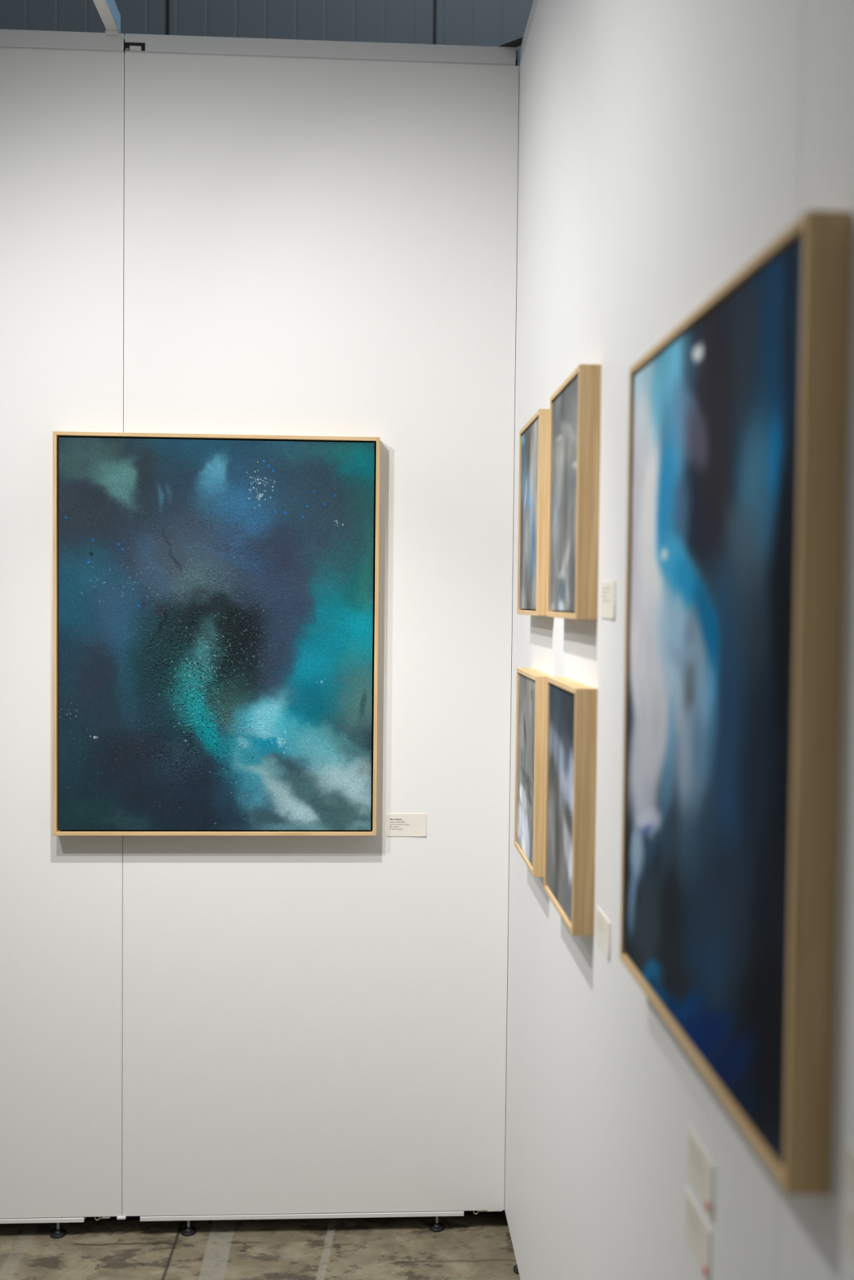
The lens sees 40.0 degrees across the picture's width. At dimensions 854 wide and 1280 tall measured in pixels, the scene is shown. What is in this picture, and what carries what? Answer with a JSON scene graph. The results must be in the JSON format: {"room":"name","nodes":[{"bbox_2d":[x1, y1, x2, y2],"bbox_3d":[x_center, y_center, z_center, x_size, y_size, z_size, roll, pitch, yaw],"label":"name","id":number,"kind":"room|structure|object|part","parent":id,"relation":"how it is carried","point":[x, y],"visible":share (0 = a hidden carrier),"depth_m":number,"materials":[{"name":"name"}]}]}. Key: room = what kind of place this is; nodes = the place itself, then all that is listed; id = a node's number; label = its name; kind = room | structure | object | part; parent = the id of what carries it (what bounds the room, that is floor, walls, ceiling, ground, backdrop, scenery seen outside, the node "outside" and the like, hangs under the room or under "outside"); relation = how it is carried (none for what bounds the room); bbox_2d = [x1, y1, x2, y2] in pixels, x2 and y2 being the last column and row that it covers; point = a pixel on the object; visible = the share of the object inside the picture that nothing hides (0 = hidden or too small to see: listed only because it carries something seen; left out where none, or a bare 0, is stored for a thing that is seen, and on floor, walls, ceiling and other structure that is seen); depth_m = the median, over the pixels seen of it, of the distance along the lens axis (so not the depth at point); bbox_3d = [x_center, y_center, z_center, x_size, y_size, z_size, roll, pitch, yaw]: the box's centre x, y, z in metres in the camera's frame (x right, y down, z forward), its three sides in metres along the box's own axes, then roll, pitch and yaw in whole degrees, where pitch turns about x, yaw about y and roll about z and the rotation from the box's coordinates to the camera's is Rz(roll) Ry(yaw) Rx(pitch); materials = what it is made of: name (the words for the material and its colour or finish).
{"room":"art gallery","nodes":[
{"label":"art gallery","id":0,"kind":"room"},
{"bbox_2d":[0,48,519,1217],"bbox_3d":[-0.779,0.009,3.022,1.998,2.979,0.045,1,2,-3],"label":"wall","id":1,"kind":"structure","parent":0,"point":[313,246],"depth_m":3.02,"materials":[{"name":"white paint"}]},
{"bbox_2d":[0,1217,85,1223],"bbox_3d":[-1.292,1.500,3.042,0.803,0.013,0.043,1,2,-3],"label":"trim","id":2,"kind":"structure","parent":1,"relation":"attached to","point":[49,1220],"depth_m":3.04,"materials":[{"name":"metal"}]},
{"bbox_2d":[0,29,124,52],"bbox_3d":[-1.262,-1.506,2.946,0.996,0.048,0.046,1,2,-3],"label":"trim","id":3,"kind":"structure","parent":1,"relation":"on","point":[9,38],"depth_m":2.94,"materials":[{"name":"metal"}]},
{"bbox_2d":[93,0,120,35],"bbox_3d":[-0.723,-1.504,1.655,0.035,0.056,2.612,1,2,-3],"label":"beam","id":4,"kind":"structure","parent":1,"relation":"attached to","point":[108,12],"depth_m":2.88,"materials":[{"name":"white metal"}]},
{"bbox_2d":[94,1214,126,1220],"bbox_3d":[-0.824,1.504,3.050,0.082,0.015,0.014,1,2,-3],"label":"bracket","id":5,"kind":"object","parent":1,"relation":"attached to","point":[122,1217],"visible":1,"depth_m":3.05,"materials":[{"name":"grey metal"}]},
{"bbox_3d":[-0.794,1.502,3.050,0.022,0.006,0.012,1,2,-3],"label":"latch plate","id":6,"kind":"part","parent":5,"relation":"part of","materials":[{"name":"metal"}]},
{"bbox_2d":[124,40,145,53],"bbox_3d":[-0.737,-1.495,2.957,0.053,0.034,0.015,1,2,-3],"label":"bracket","id":7,"kind":"object","parent":1,"relation":"attached to","point":[127,46],"visible":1,"depth_m":2.95,"materials":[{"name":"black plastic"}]},
{"bbox_2d":[53,431,379,835],"bbox_3d":[-0.533,-0.011,2.988,0.816,1.016,0.046,1,2,-3],"label":"framed painting","id":8,"kind":"object","parent":1,"relation":"attached to","point":[215,597],"visible":1,"depth_m":2.97,"materials":[{"name":"brown wood"}]},
{"bbox_2d":[139,1210,463,1221],"bbox_3d":[-0.326,1.508,3.092,0.845,0.013,0.043,1,2,-3],"label":"trim","id":9,"kind":"structure","parent":1,"relation":"attached to","point":[452,1213],"depth_m":3.07,"materials":[{"name":"metal"}]},
{"bbox_2d":[124,33,515,66],"bbox_3d":[-0.268,-1.497,2.997,0.988,0.048,0.046,1,2,-3],"label":"trim","id":10,"kind":"structure","parent":1,"relation":"on","point":[154,43],"depth_m":2.98,"materials":[{"name":"metal"}]},
{"bbox_2d":[386,813,426,836],"bbox_3d":[-0.053,0.481,3.051,0.102,0.059,0.003,1,2,-3],"label":"label card","id":11,"kind":"object","parent":1,"relation":"attached to","point":[397,824],"visible":1,"depth_m":3.05,"materials":[{"name":"white paper"}]},
{"bbox_2d":[472,1209,502,1214],"bbox_3d":[0.160,1.512,3.102,0.078,0.015,0.009,1,2,-3],"label":"bracket","id":12,"kind":"object","parent":1,"relation":"attached to","point":[501,1210],"visible":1,"depth_m":3.10,"materials":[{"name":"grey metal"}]},
{"bbox_2d":[0,1213,519,1279],"bbox_3d":[0.204,1.613,3.103,14.000,0.100,14.000,1,2,-3],"label":"floor","id":13,"kind":"structure","parent":0,"point":[468,1246],"depth_m":2.99,"materials":[{"name":"concrete"}]},
{"bbox_2d":[49,1222,66,1238],"bbox_3d":[-0.962,1.531,3.061,0.041,0.042,0.041,1,2,-3],"label":"levelling foot","id":14,"kind":"object","parent":13,"relation":"on","point":[58,1233],"visible":1,"depth_m":3.05,"materials":[{"name":"black rubber"}]},
{"bbox_3d":[-0.962,1.523,3.060,0.008,0.026,0.008,1,2,-3],"label":"threaded rod","id":15,"kind":"part","parent":14,"relation":"part of","materials":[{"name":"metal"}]},
{"bbox_2d":[180,1220,196,1236],"bbox_3d":[-0.626,1.534,3.078,0.041,0.042,0.041,1,2,-3],"label":"levelling foot","id":16,"kind":"object","parent":13,"relation":"on","point":[188,1230],"visible":1,"depth_m":3.07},
{"bbox_3d":[-0.626,1.526,3.078,0.008,0.026,0.008,1,2,-3],"label":"threaded rod","id":17,"kind":"part","parent":16,"relation":"part of","materials":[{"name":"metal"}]},
{"bbox_2d":[429,1216,444,1231],"bbox_3d":[0.026,1.540,3.112,0.041,0.042,0.041,1,2,-3],"label":"levelling foot","id":18,"kind":"object","parent":13,"relation":"on","point":[436,1226],"visible":1,"depth_m":3.10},
{"bbox_3d":[0.026,1.532,3.111,0.008,0.026,0.008,1,2,-3],"label":"threaded rod","id":19,"kind":"part","parent":18,"relation":"part of","materials":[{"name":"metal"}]},
{"bbox_2d":[513,1264,519,1275],"bbox_3d":[0.235,1.548,2.918,0.041,0.042,0.041,1,2,-3],"label":"levelling foot","id":20,"kind":"object","parent":13,"relation":"on","point":[515,1267],"visible":0.09,"depth_m":2.91,"materials":[{"name":"black rubber"}]},
{"bbox_2d":[0,0,533,66],"bbox_3d":[0.224,-2.009,5.228,14.231,7.000,0.080,1,2,-3],"label":"ceiling","id":21,"kind":"structure","parent":0,"point":[484,23],"depth_m":5.12,"materials":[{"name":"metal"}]},
{"bbox_2d":[166,0,168,35],"bbox_3d":[-1.133,-2.019,5.116,0.012,7.000,0.005,1,2,-3],"label":"trim","id":22,"kind":"structure","parent":21,"relation":"attached to","point":[167,1],"depth_m":5.09,"materials":[{"name":"grey metal"}]},
{"bbox_2d":[433,0,436,44],"bbox_3d":[0.028,-2.009,5.176,0.012,7.000,0.005,1,2,-3],"label":"trim","id":23,"kind":"structure","parent":21,"relation":"attached to","point":[434,1],"depth_m":5.15,"materials":[{"name":"grey metal"}]},
{"bbox_2d":[84,1209,505,1221],"bbox_3d":[-1.227,0.031,3.070,3.110,3.034,0.015,1,2,-3],"label":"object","id":24,"kind":"structure","parent":0,"point":[465,1212],"depth_m":3.13,"materials":[{"name":"metal"}]},
{"bbox_2d":[504,0,853,1279],"bbox_3d":[0.320,0.068,1.578,0.045,2.979,3.044,1,2,-3],"label":"wall","id":25,"kind":"structure","parent":0,"point":[695,104],"depth_m":1.70,"materials":[{"name":"white paint"}]},
{"bbox_2d":[515,49,518,66],"bbox_3d":[0.230,-1.492,3.026,0.006,0.048,0.030,1,2,-3],"label":"joint","id":26,"kind":"object","parent":25,"relation":"attached to","point":[516,64],"visible":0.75,"depth_m":3.02,"materials":[{"name":"black plastic"}]},
{"bbox_2d":[520,0,538,63],"bbox_3d":[0.286,-1.475,2.503,0.044,0.048,0.996,1,2,-3],"label":"trim","id":27,"kind":"structure","parent":25,"relation":"on","point":[534,6],"depth_m":2.85,"materials":[{"name":"metal"}]},
{"bbox_2d":[498,36,523,47],"bbox_3d":[0.215,-1.520,2.995,0.151,0.010,0.022,2,2,41],"label":"strap","id":28,"kind":"object","parent":27,"relation":"on","point":[517,42],"visible":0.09,"depth_m":2.98,"materials":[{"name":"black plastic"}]},
{"bbox_2d":[516,408,549,616],"bbox_3d":[0.233,-0.262,2.516,0.036,0.416,0.310,1,2,-3],"label":"framed painting","id":29,"kind":"object","parent":25,"relation":"attached to","point":[534,436],"visible":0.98,"depth_m":2.45,"materials":[{"name":"brown wood"}]},
{"bbox_2d":[514,667,552,876],"bbox_3d":[0.228,0.272,2.529,0.036,0.408,0.310,1,2,-3],"label":"framed painting","id":30,"kind":"object","parent":25,"relation":"attached to","point":[531,682],"visible":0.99,"depth_m":2.46,"materials":[{"name":"brown wood"}]},
{"bbox_2d":[543,676,597,935],"bbox_3d":[0.251,0.278,2.079,0.036,0.408,0.310,1,2,-3],"label":"framed painting","id":31,"kind":"object","parent":25,"relation":"attached to","point":[571,705],"visible":1,"depth_m":1.97,"materials":[{"name":"paint"}]},
{"bbox_2d":[546,364,601,619],"bbox_3d":[0.256,-0.247,2.072,0.036,0.416,0.310,1,2,-3],"label":"framed painting","id":32,"kind":"object","parent":25,"relation":"attached to","point":[575,406],"visible":1,"depth_m":1.96,"materials":[{"name":"brown wood"}]},
{"bbox_2d":[595,905,610,960],"bbox_3d":[0.278,0.462,1.854,0.003,0.058,0.104,1,2,-3],"label":"label card","id":33,"kind":"object","parent":25,"relation":"attached to","point":[602,924],"visible":1,"depth_m":1.85,"materials":[{"name":"white paper"}]},
{"bbox_2d":[600,581,615,618],"bbox_3d":[0.283,-0.063,1.838,0.003,0.058,0.102,1,2,-3],"label":"label card","id":34,"kind":"object","parent":25,"relation":"attached to","point":[608,588],"visible":1,"depth_m":1.83,"materials":[{"name":"white paper"}]},
{"bbox_2d":[684,1186,711,1279],"bbox_3d":[0.303,0.669,1.319,0.003,0.060,0.098,1,2,-3],"label":"label card","id":35,"kind":"object","parent":25,"relation":"attached to","point":[697,1233],"visible":1,"depth_m":1.31,"materials":[{"name":"white paper"}]},
{"bbox_2d":[687,1125,714,1221],"bbox_3d":[0.304,0.594,1.310,0.003,0.060,0.098,1,2,-3],"label":"label card","id":36,"kind":"object","parent":25,"relation":"attached to","point":[700,1170],"visible":1,"depth_m":1.30,"materials":[{"name":"white paper"}]},
{"bbox_2d":[619,209,852,1195],"bbox_3d":[0.296,0.045,1.246,0.036,0.786,0.626,1,2,-3],"label":"framed painting","id":37,"kind":"object","parent":25,"relation":"attached to","point":[737,443],"visible":1,"depth_m":1.07,"materials":[{"name":"brown wood"}]},
{"bbox_2d":[844,1197,853,1260],"bbox_3d":[0.329,0.457,0.867,0.003,0.040,0.100,1,2,-3],"label":"label card","id":38,"kind":"object","parent":25,"relation":"attached to","point":[849,1207],"visible":1,"depth_m":0.91,"materials":[{"name":"white paper"}]},
{"bbox_2d":[844,1142,853,1195],"bbox_3d":[0.329,0.410,0.865,0.003,0.034,0.100,1,2,-3],"label":"label card","id":39,"kind":"object","parent":25,"relation":"attached to","point":[849,1180],"visible":1,"depth_m":0.91,"materials":[{"name":"white paper"}]}
]}

